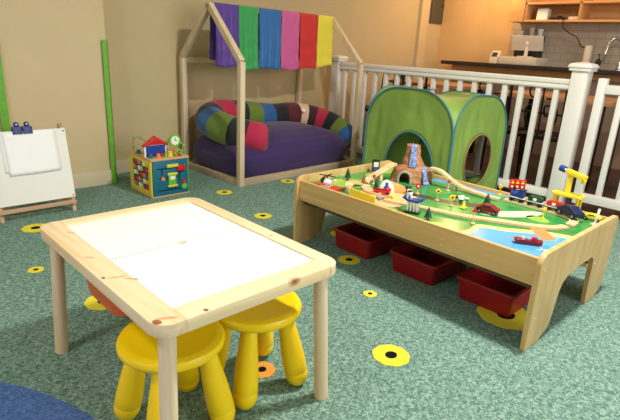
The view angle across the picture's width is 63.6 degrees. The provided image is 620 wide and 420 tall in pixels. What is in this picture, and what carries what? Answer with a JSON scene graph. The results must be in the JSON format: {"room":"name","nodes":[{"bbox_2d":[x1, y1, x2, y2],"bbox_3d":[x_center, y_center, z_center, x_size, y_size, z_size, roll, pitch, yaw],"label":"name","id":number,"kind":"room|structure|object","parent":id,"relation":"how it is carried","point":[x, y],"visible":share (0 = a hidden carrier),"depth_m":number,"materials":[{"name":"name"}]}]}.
{"room":"children's room","nodes":[
{"label":"children's room","id":0,"kind":"room"},
{"bbox_2d":[0,0,110,173],"bbox_3d":[-3.047,-1.186,2.208,4.145,2.750,0.268,-14,24,-42],"label":"wall","id":1,"kind":"structure","parent":0,"point":[51,50],"depth_m":3.43,"materials":[{"name":"paint"}]},
{"bbox_2d":[0,54,10,131],"bbox_3d":[-1.992,-0.634,3.259,0.047,0.900,0.004,-14,24,-42],"label":"tape","id":2,"kind":"object","parent":1,"relation":"attached to","point":[4,114],"visible":0.44,"depth_m":3.25,"materials":[{"name":"green plastic"}]},
{"bbox_2d":[72,169,111,188],"bbox_3d":[-3.015,0.104,2.518,4.145,0.112,0.015,-14,24,-42],"label":"baseboard","id":3,"kind":"structure","parent":1,"relation":"attached to","point":[104,177],"depth_m":3.77,"materials":[{"name":"beige wood"}]},
{"bbox_2d":[101,40,116,183],"bbox_3d":[-1.506,-0.715,3.747,0.040,1.059,0.040,-14,24,-42],"label":"tape","id":4,"kind":"object","parent":1,"relation":"attached to","point":[104,42],"visible":1,"depth_m":3.72,"materials":[{"name":"green plastic"}]},
{"bbox_2d":[103,0,440,159],"bbox_3d":[-1.480,-1.654,3.904,8.840,2.750,0.120,-14,24,-42],"label":"wall","id":5,"kind":"structure","parent":0,"point":[146,39],"depth_m":4.49,"materials":[{"name":"beige paint"}]},
{"bbox_2d":[116,152,194,173],"bbox_3d":[-0.803,-0.554,4.903,2.440,0.112,0.015,-14,24,-42],"label":"baseboard","id":6,"kind":"structure","parent":5,"relation":"attached to","point":[122,166],"depth_m":4.20,"materials":[{"name":"beige wood"}]},
{"bbox_2d":[429,0,444,23],"bbox_3d":[1.688,-2.733,6.588,0.280,0.520,0.028,-14,24,-42],"label":"electrical panel","id":7,"kind":"object","parent":5,"relation":"attached to","point":[437,6],"visible":1,"depth_m":6.61,"materials":[{"name":"grey metal"}]},
{"bbox_2d":[0,141,619,419],"bbox_3d":[0.976,0.644,1.844,8.840,0.102,7.235,-14,24,-42],"label":"floor","id":8,"kind":"structure","parent":0,"point":[461,365],"depth_m":1.94,"materials":[{"name":"green carpet"}]},
{"bbox_2d":[21,223,42,232],"bbox_3d":[-1.601,0.104,2.923,0.148,0.003,0.149,-14,24,-42],"label":"flower","id":9,"kind":"object","parent":8,"relation":"on","point":[32,228],"visible":0.7,"depth_m":2.91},
{"bbox_2d":[27,266,43,272],"bbox_3d":[-1.318,0.287,2.406,0.071,0.003,0.072,-14,24,-42],"label":"flower","id":10,"kind":"object","parent":8,"relation":"on","point":[33,269],"visible":1,"depth_m":2.40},
{"bbox_2d":[0,123,76,222],"bbox_3d":[-1.771,-0.258,3.131,0.452,0.545,0.336,-14,24,-42],"label":"easel","id":11,"kind":"object","parent":8,"relation":"on","point":[58,184],"visible":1,"depth_m":3.09,"materials":[{"name":"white wood"}]},
{"bbox_2d":[11,122,22,134],"bbox_3d":[-1.752,-0.488,2.982,0.052,0.072,0.047,-14,24,-42],"label":"clip","id":12,"kind":"object","parent":11,"relation":"attached to","point":[16,129],"visible":1,"depth_m":2.97,"materials":[{"name":"blue plastic"}]},
{"bbox_2d":[21,121,32,133],"bbox_3d":[-1.711,-0.498,3.019,0.052,0.072,0.047,-14,24,-42],"label":"clip","id":13,"kind":"object","parent":11,"relation":"attached to","point":[26,129],"visible":0.99,"depth_m":3.01,"materials":[{"name":"blue plastic"}]},
{"bbox_2d":[0,130,61,173],"bbox_3d":[-1.692,-0.358,3.038,0.315,0.231,0.047,-14,24,-42],"label":"paper sheet","id":14,"kind":"object","parent":11,"relation":"attached to","point":[1,140],"visible":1,"depth_m":2.95,"materials":[{"name":"white paper"}]},
{"bbox_2d":[1,129,61,176],"bbox_3d":[-1.685,-0.350,3.040,0.295,0.256,0.053,-14,24,-42],"label":"paper sheet","id":15,"kind":"object","parent":11,"relation":"attached to","point":[37,151],"visible":1,"depth_m":3.04,"materials":[{"name":"white paper"}]},
{"bbox_2d":[0,198,76,215],"bbox_3d":[-1.764,-0.052,3.176,0.446,0.024,0.282,-14,24,-42],"label":"tray","id":16,"kind":"object","parent":11,"relation":"on","point":[72,201],"depth_m":3.08,"materials":[{"name":"brown wood"}]},
{"bbox_2d":[84,296,106,309],"bbox_3d":[-0.885,0.391,2.155,0.158,0.003,0.159,-14,24,-42],"label":"flower","id":17,"kind":"object","parent":8,"relation":"on","point":[91,303],"visible":0.38,"depth_m":2.12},
{"bbox_2d":[129,134,188,198],"bbox_3d":[-1.117,-0.352,3.710,0.311,0.433,0.362,-14,24,-42],"label":"cube","id":18,"kind":"object","parent":8,"relation":"on","point":[156,171],"visible":1,"depth_m":3.62,"materials":[{"name":"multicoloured wood"}]},
{"bbox_2d":[168,134,180,146],"bbox_3d":[-0.991,-0.509,3.662,0.092,0.092,0.018,-14,24,-42],"label":"clock","id":19,"kind":"object","parent":18,"relation":"on","point":[174,140],"depth_m":3.65,"materials":[{"name":"green plastic"}]},
{"bbox_2d":[114,321,234,419],"bbox_3d":[-0.395,0.488,1.450,0.296,0.298,0.296,-14,24,-42],"label":"stool","id":20,"kind":"object","parent":8,"relation":"on","point":[200,347],"visible":0.73,"depth_m":1.41,"materials":[{"name":"yellow plastic"}]},
{"bbox_2d":[40,197,335,419],"bbox_3d":[-0.417,0.331,1.647,0.594,0.482,0.832,-14,25,-42],"label":"table","id":21,"kind":"object","parent":8,"relation":"on","point":[177,267],"visible":1,"depth_m":1.47,"materials":[{"name":"brown wood"}]},
{"bbox_2d":[86,279,126,316],"bbox_3d":[-0.530,0.185,1.694,0.434,0.172,0.324,-14,24,-42],"label":"storage box","id":22,"kind":"object","parent":21,"relation":"hanging from","point":[110,306],"visible":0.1,"depth_m":1.55,"materials":[{"name":"orange plastic"}]},
{"bbox_2d":[216,190,232,194],"bbox_3d":[-0.651,-0.136,3.815,0.120,0.003,0.121,-14,24,-42],"label":"flower","id":23,"kind":"object","parent":8,"relation":"on","point":[224,192],"visible":1,"depth_m":3.81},
{"bbox_2d":[218,292,307,409],"bbox_3d":[-0.181,0.432,1.656,0.296,0.298,0.296,-11,23,-38],"label":"stool","id":24,"kind":"object","parent":8,"relation":"on","point":[256,325],"visible":0.73,"depth_m":1.54,"materials":[{"name":"yellow plastic"}]},
{"bbox_2d":[254,213,271,218],"bbox_3d":[-0.313,0.038,3.334,0.116,0.003,0.117,-14,24,-42],"label":"flower","id":25,"kind":"object","parent":8,"relation":"on","point":[258,215],"visible":1,"depth_m":3.33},
{"bbox_2d":[258,361,275,377],"bbox_3d":[-0.168,0.559,1.754,0.095,0.003,0.095,-14,24,-42],"label":"flower","id":26,"kind":"object","parent":8,"relation":"on","point":[265,369],"visible":0.66,"depth_m":1.75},
{"bbox_2d":[179,2,363,186],"bbox_3d":[-0.316,-1.072,4.531,0.845,1.373,1.436,20,24,41],"label":"bed","id":27,"kind":"object","parent":8,"relation":"on","point":[209,7],"visible":0.63,"depth_m":4.26,"materials":[{"name":"brown wood"}]},
{"bbox_2d":[209,2,238,66],"bbox_3d":[-0.687,-1.396,4.010,0.105,0.484,0.232,20,24,41],"label":"scarf","id":28,"kind":"object","parent":27,"relation":"hanging from","point":[219,51],"visible":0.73,"depth_m":3.98,"materials":[{"name":"purple fabric"}]},
{"bbox_2d":[238,5,258,70],"bbox_3d":[-0.532,-1.422,4.168,0.094,0.517,0.207,20,24,41],"label":"scarf","id":29,"kind":"object","parent":27,"relation":"hanging from","point":[248,15],"visible":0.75,"depth_m":4.13,"materials":[{"name":"green fabric"}]},
{"bbox_2d":[193,121,345,177],"bbox_3d":[-0.340,-0.616,4.685,0.774,0.403,1.408,20,24,41],"label":"floor cushion","id":30,"kind":"object","parent":27,"relation":"on","point":[292,145],"visible":0.77,"depth_m":4.35,"materials":[{"name":"purple fabric"}]},
{"bbox_2d":[195,99,358,151],"bbox_3d":[-0.259,-0.770,4.695,1.649,0.491,0.829,-14,24,-42],"label":"bolster","id":31,"kind":"object","parent":30,"relation":"on","point":[215,119],"visible":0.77,"depth_m":4.48,"materials":[{"name":"multicoloured fabric"}]},
{"bbox_2d":[258,7,280,69],"bbox_3d":[-0.371,-1.471,4.325,0.105,0.504,0.251,20,24,41],"label":"scarf","id":32,"kind":"object","parent":27,"relation":"hanging from","point":[269,20],"visible":0.87,"depth_m":4.29,"materials":[{"name":"blue fabric"}]},
{"bbox_2d":[280,10,299,69],"bbox_3d":[-0.202,-1.516,4.489,0.086,0.504,0.222,20,24,41],"label":"scarf","id":33,"kind":"object","parent":27,"relation":"hanging from","point":[290,20],"visible":0.87,"depth_m":4.46,"materials":[{"name":"pink fabric"}]},
{"bbox_2d":[298,12,317,68],"bbox_3d":[-0.040,-1.562,4.643,0.088,0.494,0.225,20,24,41],"label":"scarf","id":34,"kind":"object","parent":27,"relation":"hanging from","point":[307,54],"visible":0.84,"depth_m":4.62,"materials":[{"name":"red fabric"}]},
{"bbox_2d":[316,14,333,66],"bbox_3d":[0.117,-1.613,4.793,0.087,0.474,0.216,20,24,41],"label":"scarf","id":35,"kind":"object","parent":27,"relation":"hanging from","point":[324,28],"visible":0.81,"depth_m":4.76,"materials":[{"name":"yellow fabric"}]},
{"bbox_2d":[281,179,294,182],"bbox_3d":[-0.187,-0.245,4.225,0.118,0.003,0.119,-14,24,-42],"label":"flower","id":36,"kind":"object","parent":8,"relation":"on","point":[283,180],"visible":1,"depth_m":4.22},
{"bbox_2d":[338,255,359,264],"bbox_3d":[0.211,0.269,2.710,0.120,0.003,0.121,-14,24,-42],"label":"flower","id":37,"kind":"object","parent":8,"relation":"on","point":[345,259],"visible":1,"depth_m":2.71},
{"bbox_2d":[333,222,404,259],"bbox_3d":[0.355,0.157,2.898,0.382,0.112,0.288,-14,24,-42],"label":"storage bin","id":38,"kind":"object","parent":8,"relation":"on","point":[364,242],"visible":0.59,"depth_m":2.81,"materials":[{"name":"red plastic"}]},
{"bbox_2d":[363,290,376,296],"bbox_3d":[0.281,0.392,2.343,0.065,0.003,0.066,-14,24,-42],"label":"flower","id":39,"kind":"object","parent":8,"relation":"on","point":[369,293],"visible":1,"depth_m":2.34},
{"bbox_2d":[365,73,404,110],"bbox_3d":[0.765,-1.162,5.692,0.404,0.938,0.442,-14,24,-42],"label":"chair","id":40,"kind":"object","parent":8,"relation":"on","point":[366,106],"visible":0.06,"depth_m":5.52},
{"bbox_2d":[372,344,409,366],"bbox_3d":[0.305,0.544,1.878,0.140,0.003,0.141,-14,24,-42],"label":"flower","id":41,"kind":"object","parent":8,"relation":"on","point":[388,354],"visible":1,"depth_m":1.87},
{"bbox_2d":[401,75,427,89],"bbox_3d":[1.159,-1.028,5.345,0.442,0.938,0.404,-14,24,-42],"label":"chair","id":42,"kind":"object","parent":8,"relation":"on","point":[426,78],"visible":0.16,"depth_m":5.00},
{"bbox_2d":[389,243,466,285],"bbox_3d":[0.635,0.260,2.627,0.382,0.112,0.288,-14,24,-42],"label":"storage bin","id":43,"kind":"object","parent":8,"relation":"on","point":[425,266],"visible":0.64,"depth_m":2.54,"materials":[{"name":"red plastic"}]},
{"bbox_2d":[362,85,506,188],"bbox_3d":[1.026,-0.585,4.131,0.825,0.842,0.825,-14,24,-42],"label":"tent","id":44,"kind":"object","parent":8,"relation":"on","point":[445,125],"visible":0.77,"depth_m":3.82,"materials":[{"name":"green fabric"}]},
{"bbox_2d":[390,79,486,152],"bbox_3d":[1.465,-1.092,5.851,0.660,0.775,0.900,-14,24,-42],"label":"cafe table","id":45,"kind":"object","parent":8,"relation":"on","point":[439,84],"visible":0.33,"depth_m":5.58,"materials":[{"name":"brown wood"}]},
{"bbox_2d":[293,160,618,350],"bbox_3d":[0.687,0.107,2.638,0.850,0.402,1.382,-13,24,-41],"label":"table","id":46,"kind":"object","parent":8,"relation":"on","point":[491,248],"visible":0.81,"depth_m":2.28,"materials":[{"name":"maple laminate"},{"name":"painted printed board"},{"name":"dark red plastic"}]},
{"bbox_2d":[313,181,342,190],"bbox_3d":[0.086,-0.128,2.730,0.100,0.008,0.180,-14,24,-42],"label":"pad","id":47,"kind":"object","parent":46,"relation":"on","point":[336,188],"visible":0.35,"depth_m":2.71,"materials":[{"name":"red plastic"}]},
{"bbox_2d":[319,174,335,187],"bbox_3d":[0.094,-0.159,2.714,0.078,0.061,0.078,-2,19,-16],"label":"helicopter","id":48,"kind":"object","parent":47,"relation":"on","point":[326,181],"visible":1,"depth_m":2.70},
{"bbox_2d":[344,168,350,179],"bbox_3d":[0.220,-0.208,2.900,0.038,0.070,0.037,-14,24,-42],"label":"tree","id":49,"kind":"object","parent":46,"relation":"on","point":[347,176],"visible":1,"depth_m":2.89,"materials":[{"name":"green plastic"}]},
{"bbox_2d":[345,181,362,192],"bbox_3d":[0.236,-0.140,2.739,0.067,0.041,0.214,12,20,25],"label":"track","id":50,"kind":"object","parent":46,"relation":"on","point":[348,184],"visible":0.98,"depth_m":2.67,"materials":[{"name":"brown wood"}]},
{"bbox_2d":[349,187,375,202],"bbox_3d":[0.261,-0.068,2.494,0.155,0.058,0.006,17,23,38],"label":"fence","id":51,"kind":"object","parent":46,"relation":"on","point":[355,193],"visible":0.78,"depth_m":2.49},
{"bbox_2d":[362,184,381,195],"bbox_3d":[0.324,-0.109,2.705,0.078,0.012,0.197,-3,19,-19],"label":"track","id":52,"kind":"object","parent":46,"relation":"on","point":[365,187],"visible":0.98,"depth_m":2.67,"materials":[{"name":"brown wood"}]},
{"bbox_2d":[370,159,379,172],"bbox_3d":[0.408,-0.272,3.109,0.054,0.081,0.042,3,18,-1],"label":"pump","id":53,"kind":"object","parent":46,"relation":"on","point":[375,163],"visible":0.8,"depth_m":3.09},
{"bbox_2d":[365,162,396,183],"bbox_3d":[0.402,-0.217,2.907,0.239,0.100,0.054,-10,22,-36],"label":"track","id":54,"kind":"object","parent":46,"relation":"on","point":[378,173],"visible":0.93,"depth_m":2.90,"materials":[{"name":"brown wood"}]},
{"bbox_2d":[372,188,390,194],"bbox_3d":[0.378,-0.100,2.648,0.100,0.036,0.040,5,18,7],"label":"fire engine","id":55,"kind":"object","parent":46,"relation":"on","point":[386,191],"visible":0.96,"depth_m":2.63,"materials":[{"name":"red plastic"}]},
{"bbox_2d":[379,179,405,192],"bbox_3d":[0.465,-0.132,2.702,0.182,0.072,0.057,3,18,-1],"label":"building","id":56,"kind":"object","parent":46,"relation":"on","point":[395,187],"visible":0.7,"depth_m":2.69,"materials":[{"name":"orange paint"}]},
{"bbox_2d":[390,143,433,185],"bbox_3d":[0.606,-0.279,2.938,0.249,0.220,0.187,7,18,11],"label":"toy volcano","id":57,"kind":"object","parent":46,"relation":"on","point":[412,167],"visible":0.99,"depth_m":2.90,"materials":[{"name":"brown plastic"}]},
{"bbox_2d":[403,194,425,214],"bbox_3d":[0.489,-0.026,2.367,0.100,0.079,0.046,12,20,26],"label":"station","id":58,"kind":"object","parent":46,"relation":"on","point":[410,206],"visible":0.98,"depth_m":2.36,"materials":[{"name":"white plastic"}]},
{"bbox_2d":[405,186,412,198],"bbox_3d":[0.469,-0.086,2.380,0.036,0.052,0.074,2,18,-3],"label":"cow","id":59,"kind":"object","parent":58,"relation":"on","point":[409,192],"visible":0.98,"depth_m":2.36},
{"bbox_2d":[415,183,420,193],"bbox_3d":[0.580,-0.115,2.691,0.030,0.058,0.022,3,18,0],"label":"sign","id":60,"kind":"object","parent":46,"relation":"on","point":[418,186],"visible":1,"depth_m":2.68,"materials":[{"name":"red wood"}]},
{"bbox_2d":[424,207,431,219],"bbox_3d":[0.539,0.015,2.276,0.036,0.062,0.035,-14,24,-42],"label":"tree","id":61,"kind":"object","parent":46,"relation":"on","point":[427,216],"visible":0.99,"depth_m":2.27,"materials":[{"name":"green wood"}]},
{"bbox_2d":[435,188,440,200],"bbox_3d":[0.660,-0.082,2.585,0.032,0.068,0.022,3,18,0],"label":"sign","id":62,"kind":"object","parent":46,"relation":"on","point":[438,190],"visible":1,"depth_m":2.58,"materials":[{"name":"yellow wood"}]},
{"bbox_2d":[449,195,455,205],"bbox_3d":[0.712,-0.049,2.508,0.026,0.058,0.022,3,18,0],"label":"sign","id":63,"kind":"object","parent":46,"relation":"on","point":[452,197],"visible":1,"depth_m":2.50,"materials":[{"name":"yellow wood"}]},
{"bbox_2d":[455,195,469,200],"bbox_3d":[0.799,-0.066,2.627,0.074,0.026,0.074,-4,19,-21],"label":"plane","id":64,"kind":"object","parent":46,"relation":"on","point":[461,197],"visible":0.91,"depth_m":2.62,"materials":[{"name":"white plastic"}]},
{"bbox_2d":[459,201,466,208],"bbox_3d":[0.764,-0.027,2.487,0.030,0.034,0.030,-14,24,-42],"label":"cone","id":65,"kind":"object","parent":46,"relation":"on","point":[463,203],"visible":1,"depth_m":2.48,"materials":[{"name":"yellow plastic"}]},
{"bbox_2d":[429,167,500,200],"bbox_3d":[0.851,-0.149,2.768,0.419,0.102,0.051,18,23,38],"label":"track","id":66,"kind":"object","parent":46,"relation":"on","point":[455,184],"visible":0.98,"depth_m":2.79,"materials":[{"name":"brown wood"}]},
{"bbox_2d":[470,207,477,224],"bbox_3d":[0.738,0.025,2.251,0.028,0.080,0.022,3,18,0],"label":"sign","id":67,"kind":"object","parent":46,"relation":"on","point":[475,209],"visible":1,"depth_m":2.25,"materials":[{"name":"beige wood"}]},
{"bbox_2d":[383,198,568,230],"bbox_3d":[0.759,0.024,2.368,0.853,0.012,0.112,10,19,19],"label":"track","id":68,"kind":"object","parent":46,"relation":"on","point":[561,227],"visible":0.93,"depth_m":2.31,"materials":[{"name":"brown wood"}]},
{"bbox_2d":[483,194,490,203],"bbox_3d":[0.896,-0.050,2.526,0.040,0.068,0.039,-14,24,-42],"label":"tree","id":69,"kind":"object","parent":46,"relation":"on","point":[487,199],"visible":0.72,"depth_m":2.52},
{"bbox_2d":[476,203,499,215],"bbox_3d":[0.862,-0.006,2.422,0.106,0.045,0.053,14,21,31],"label":"toy car","id":70,"kind":"object","parent":46,"relation":"on","point":[487,207],"visible":1,"depth_m":2.40,"materials":[{"name":"red plastic"}]},
{"bbox_2d":[508,179,526,193],"bbox_3d":[1.101,-0.109,2.668,0.084,0.112,0.006,5,18,7],"label":"board","id":71,"kind":"object","parent":46,"relation":"on","point":[519,184],"visible":0.81,"depth_m":2.66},
{"bbox_2d":[513,236,542,245],"bbox_3d":[0.892,0.124,2.050,0.113,0.031,0.032,7,18,12],"label":"boat","id":72,"kind":"object","parent":46,"relation":"on","point":[534,241],"visible":1,"depth_m":2.04,"materials":[{"name":"red plastic"}]},
{"bbox_2d":[503,198,578,227],"bbox_3d":[1.163,0.005,2.490,0.132,0.012,0.442,-5,20,-23],"label":"track","id":73,"kind":"object","parent":46,"relation":"on","point":[571,223],"visible":0.84,"depth_m":2.48,"materials":[{"name":"brown wood"}]},
{"bbox_2d":[508,186,527,202],"bbox_3d":[1.081,-0.081,2.602,0.036,0.072,0.092,-14,24,-42],"label":"locomotive","id":74,"kind":"object","parent":73,"relation":"on","point":[520,196],"visible":1,"depth_m":2.59,"materials":[{"name":"blue plastic"}]},
{"bbox_2d":[526,195,544,207],"bbox_3d":[1.145,-0.045,2.539,0.036,0.050,0.092,-14,24,-42],"label":"wagon","id":75,"kind":"object","parent":73,"relation":"on","point":[532,199],"visible":1,"depth_m":2.52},
{"bbox_2d":[544,200,562,211],"bbox_3d":[1.208,-0.020,2.472,0.036,0.050,0.092,-14,24,-42],"label":"wagon","id":76,"kind":"object","parent":73,"relation":"on","point":[551,204],"visible":0.69,"depth_m":2.46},
{"bbox_2d":[557,204,584,219],"bbox_3d":[1.247,0.005,2.393,0.062,0.055,0.123,-3,19,-19],"label":"toy car","id":77,"kind":"object","parent":73,"relation":"on","point":[574,211],"visible":1,"depth_m":2.37,"materials":[{"name":"blue plastic"}]},
{"bbox_2d":[540,207,546,219],"bbox_3d":[1.110,0.014,2.377,0.022,0.059,0.022,3,18,0],"label":"sign","id":78,"kind":"object","parent":46,"relation":"on","point":[544,208],"visible":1,"depth_m":2.37,"materials":[{"name":"yellow wood"}]},
{"bbox_2d":[552,165,587,209],"bbox_3d":[1.280,-0.097,2.466,0.072,0.232,0.143,-14,24,-42],"label":"crane","id":79,"kind":"object","parent":46,"relation":"on","point":[571,173],"visible":0.84,"depth_m":2.45,"materials":[{"name":"yellow plastic"}]},
{"bbox_2d":[583,213,602,221],"bbox_3d":[1.354,0.034,2.401,0.081,0.032,0.040,18,23,39],"label":"toy car","id":80,"kind":"object","parent":46,"relation":"on","point":[587,215],"visible":0.75,"depth_m":2.39,"materials":[{"name":"yellow plastic"}]},
{"bbox_2d":[590,209,600,225],"bbox_3d":[1.322,0.034,2.312,0.029,0.082,0.024,-2,19,-15],"label":"barrier","id":81,"kind":"object","parent":46,"relation":"on","point":[599,210],"visible":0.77,"depth_m":2.31,"materials":[{"name":"white plastic"}]},
{"bbox_2d":[328,55,599,204],"bbox_3d":[1.127,-0.877,4.638,0.164,1.082,2.620,-14,24,-42],"label":"railing","id":82,"kind":"object","parent":8,"relation":"on","point":[578,86],"visible":0.67,"depth_m":4.05,"materials":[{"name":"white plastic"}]},
{"bbox_2d":[456,267,530,316],"bbox_3d":[0.904,0.357,2.362,0.382,0.112,0.288,-14,24,-42],"label":"storage bin","id":83,"kind":"object","parent":8,"relation":"on","point":[501,296],"visible":0.53,"depth_m":2.27,"materials":[{"name":"red plastic"}]},
{"bbox_2d":[476,306,526,329],"bbox_3d":[0.869,0.464,2.216,0.246,0.003,0.248,-14,24,-42],"label":"flower","id":84,"kind":"object","parent":8,"relation":"on","point":[516,321],"visible":0.54,"depth_m":2.18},
{"bbox_2d":[479,82,524,176],"bbox_3d":[1.734,-0.778,4.667,0.442,0.938,0.404,-14,24,-42],"label":"chair","id":85,"kind":"object","parent":8,"relation":"on","point":[509,127],"visible":0.19,"depth_m":4.60,"materials":[{"name":"black metal"}]},
{"bbox_2d":[441,56,619,169],"bbox_3d":[3.423,-0.921,5.114,0.378,1.100,4.720,-14,24,-42],"label":"counter","id":86,"kind":"object","parent":8,"relation":"on","point":[525,70],"depth_m":5.75,"materials":[{"name":"black laminate"}]},
{"bbox_2d":[489,51,501,62],"bbox_3d":[2.234,-1.841,6.022,0.110,0.145,0.104,-14,24,-42],"label":"card reader","id":87,"kind":"object","parent":86,"relation":"on","point":[493,58],"visible":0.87,"depth_m":5.99,"materials":[{"name":"beige plastic"}]},
{"bbox_2d":[512,35,543,56],"bbox_3d":[2.515,-1.895,5.799,0.120,0.236,0.370,-14,24,-42],"label":"display","id":88,"kind":"object","parent":86,"relation":"on","point":[519,42],"visible":0.97,"depth_m":5.78,"materials":[{"name":"grey plastic"}]},
{"bbox_2d":[513,35,544,57],"bbox_3d":[2.593,-1.934,5.922,0.110,0.241,0.300,-14,24,-42],"label":"receipt printer","id":89,"kind":"object","parent":86,"relation":"on","point":[535,54],"visible":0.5,"depth_m":5.87,"materials":[{"name":"black plastic"}]},
{"bbox_2d":[529,28,535,35],"bbox_3d":[2.597,-2.086,5.854,0.072,0.088,0.071,-14,24,-42],"label":"paper cup","id":90,"kind":"object","parent":89,"relation":"on","point":[531,30],"visible":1,"depth_m":5.83,"materials":[{"name":"beige paper"}]},
{"bbox_2d":[538,29,543,35],"bbox_3d":[2.665,-2.053,5.789,0.072,0.073,0.071,-14,24,-42],"label":"paper cup","id":91,"kind":"object","parent":89,"relation":"on","point":[540,31],"visible":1,"depth_m":5.77,"materials":[{"name":"white paper"}]},
{"bbox_2d":[582,45,592,62],"bbox_3d":[3.012,-1.661,5.441,0.080,0.240,0.080,-14,24,-42],"label":"paper roll","id":92,"kind":"object","parent":86,"relation":"on","point":[588,49],"visible":0.71,"depth_m":5.40,"materials":[{"name":"beige paper"}]},
{"bbox_2d":[595,54,600,69],"bbox_3d":[3.084,-1.587,5.358,0.068,0.158,0.056,-14,24,-42],"label":"soap bottle","id":93,"kind":"object","parent":86,"relation":"on","point":[598,61],"visible":0.76,"depth_m":5.34,"materials":[{"name":"black plastic"}]},
{"bbox_2d":[603,37,619,70],"bbox_3d":[3.195,-1.619,5.197,0.267,0.328,0.083,14,21,31],"label":"tap","id":94,"kind":"object","parent":86,"relation":"on","point":[615,38],"visible":1,"depth_m":5.20,"materials":[{"name":"silver metal"}]},
{"bbox_2d":[512,87,567,186],"bbox_3d":[2.050,-0.660,4.354,0.442,0.938,0.404,-14,24,-42],"label":"chair","id":95,"kind":"object","parent":8,"relation":"on","point":[538,134],"visible":0.39,"depth_m":4.21,"materials":[{"name":"black metal"}]},
{"bbox_2d":[498,90,619,189],"bbox_3d":[2.375,-0.706,4.812,0.660,0.775,1.000,-14,24,-42],"label":"cafe table","id":96,"kind":"object","parent":8,"relation":"on","point":[609,102],"visible":0.48,"depth_m":4.63,"materials":[{"name":"brown wood"}]},
{"bbox_2d":[572,78,619,210],"bbox_3d":[2.461,-0.328,3.333,0.060,0.978,1.184,-14,24,-42],"label":"gate","id":97,"kind":"object","parent":8,"relation":"on","point":[603,87],"visible":0.86,"depth_m":3.64,"materials":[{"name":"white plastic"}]},
{"bbox_2d":[411,0,429,87],"bbox_3d":[1.449,-2.337,6.481,0.160,2.750,0.049,-14,24,-42],"label":"wall","id":98,"kind":"structure","parent":0,"point":[424,5],"depth_m":6.47,"materials":[{"name":"paint"}]},
{"bbox_2d":[435,0,600,93],"bbox_3d":[4.287,-1.505,4.380,0.100,2.750,7.235,-14,24,-42],"label":"wall","id":99,"kind":"structure","parent":0,"point":[470,30],"depth_m":6.46,"materials":[{"name":"paint"}]},
{"bbox_2d":[507,22,619,69],"bbox_3d":[3.833,-1.533,4.782,0.011,0.484,4.020,-14,24,-42],"label":"backsplash","id":100,"kind":"structure","parent":99,"relation":"attached to","point":[562,49],"depth_m":5.62,"materials":[{"name":"grey tile"}]},
{"bbox_2d":[509,0,619,23],"bbox_3d":[3.445,-2.212,4.797,0.310,0.788,2.922,-14,24,-42],"label":"wall shelf","id":101,"kind":"object","parent":99,"relation":"attached to","point":[522,11],"visible":1,"depth_m":5.51,"materials":[{"name":"orange wood"}]},
{"bbox_2d":[536,9,551,19],"bbox_3d":[2.633,-2.200,5.635,0.100,0.120,0.120,-14,24,-42],"label":"carton","id":102,"kind":"object","parent":101,"relation":"on","point":[542,14],"visible":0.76,"depth_m":5.60,"materials":[{"name":"white cardboard"}]},
{"bbox_2d":[549,16,565,19],"bbox_3d":[2.730,-2.118,5.521,0.100,0.045,0.140,-14,24,-42],"label":"router","id":103,"kind":"object","parent":101,"relation":"on","point":[557,17],"visible":0.91,"depth_m":5.49,"materials":[{"name":"black plastic"}]},
{"bbox_2d":[568,16,577,19],"bbox_3d":[2.860,-2.064,5.393,0.080,0.035,0.120,-14,24,-42],"label":"box","id":104,"kind":"object","parent":101,"relation":"on","point":[570,17],"visible":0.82,"depth_m":5.37,"materials":[{"name":"beige plastic"}]},
{"bbox_2d":[562,18,584,47],"bbox_3d":[2.903,-1.921,5.467,0.382,0.302,0.054,1,18,-7],"label":"power cable","id":105,"kind":"object","parent":101,"relation":"hanging from","point":[563,18],"visible":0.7,"depth_m":5.44,"materials":[{"name":"black plastic"}]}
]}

